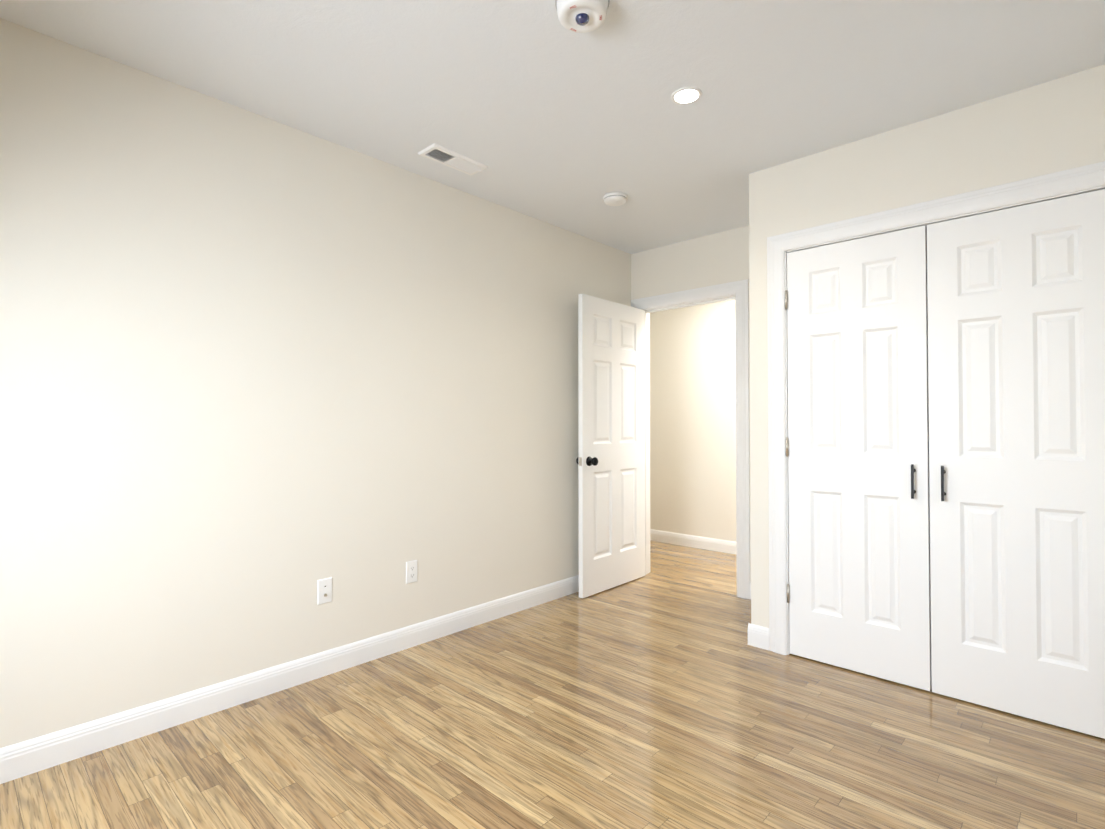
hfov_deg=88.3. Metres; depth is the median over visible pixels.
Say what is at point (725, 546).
baseboard
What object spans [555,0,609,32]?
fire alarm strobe
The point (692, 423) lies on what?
wall
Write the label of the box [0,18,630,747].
wall
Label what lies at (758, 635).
baseboard
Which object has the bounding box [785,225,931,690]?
closet door
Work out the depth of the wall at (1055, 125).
2.56 m
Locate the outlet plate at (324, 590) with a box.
[317,577,331,604]
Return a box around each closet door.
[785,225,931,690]
[927,189,1104,738]
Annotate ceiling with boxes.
[0,0,1104,253]
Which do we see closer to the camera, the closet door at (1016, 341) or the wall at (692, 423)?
the closet door at (1016, 341)
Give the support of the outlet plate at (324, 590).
attached to the wall at (260, 376)
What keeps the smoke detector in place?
attached to the ceiling
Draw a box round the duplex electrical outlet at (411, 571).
[406,560,417,583]
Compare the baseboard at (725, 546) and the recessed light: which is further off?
the baseboard at (725, 546)
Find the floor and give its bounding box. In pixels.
[0,540,1104,828]
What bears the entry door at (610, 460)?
in the wall at (713, 259)
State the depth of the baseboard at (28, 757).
2.37 m
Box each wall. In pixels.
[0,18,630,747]
[631,225,930,581]
[650,300,735,541]
[749,64,1104,627]
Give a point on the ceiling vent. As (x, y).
(449, 158)
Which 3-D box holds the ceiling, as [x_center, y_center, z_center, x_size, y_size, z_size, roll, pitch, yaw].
[0.163,-1.345,2.570,4.780,0.100,6.000,-1,-1,43]
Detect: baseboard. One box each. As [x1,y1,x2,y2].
[0,575,578,783]
[650,529,736,554]
[748,623,768,647]
[749,582,750,598]
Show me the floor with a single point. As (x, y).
(662, 694)
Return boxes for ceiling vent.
[418,143,487,175]
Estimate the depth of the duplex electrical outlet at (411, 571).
2.99 m
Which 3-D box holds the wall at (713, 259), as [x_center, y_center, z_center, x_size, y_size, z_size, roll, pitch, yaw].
[1.373,-0.022,3.846,4.780,2.505,0.115,-1,-1,43]
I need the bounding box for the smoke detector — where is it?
[603,192,626,205]
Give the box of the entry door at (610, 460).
[576,294,645,597]
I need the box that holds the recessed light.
[671,87,701,104]
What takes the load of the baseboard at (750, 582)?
attached to the wall at (713, 259)

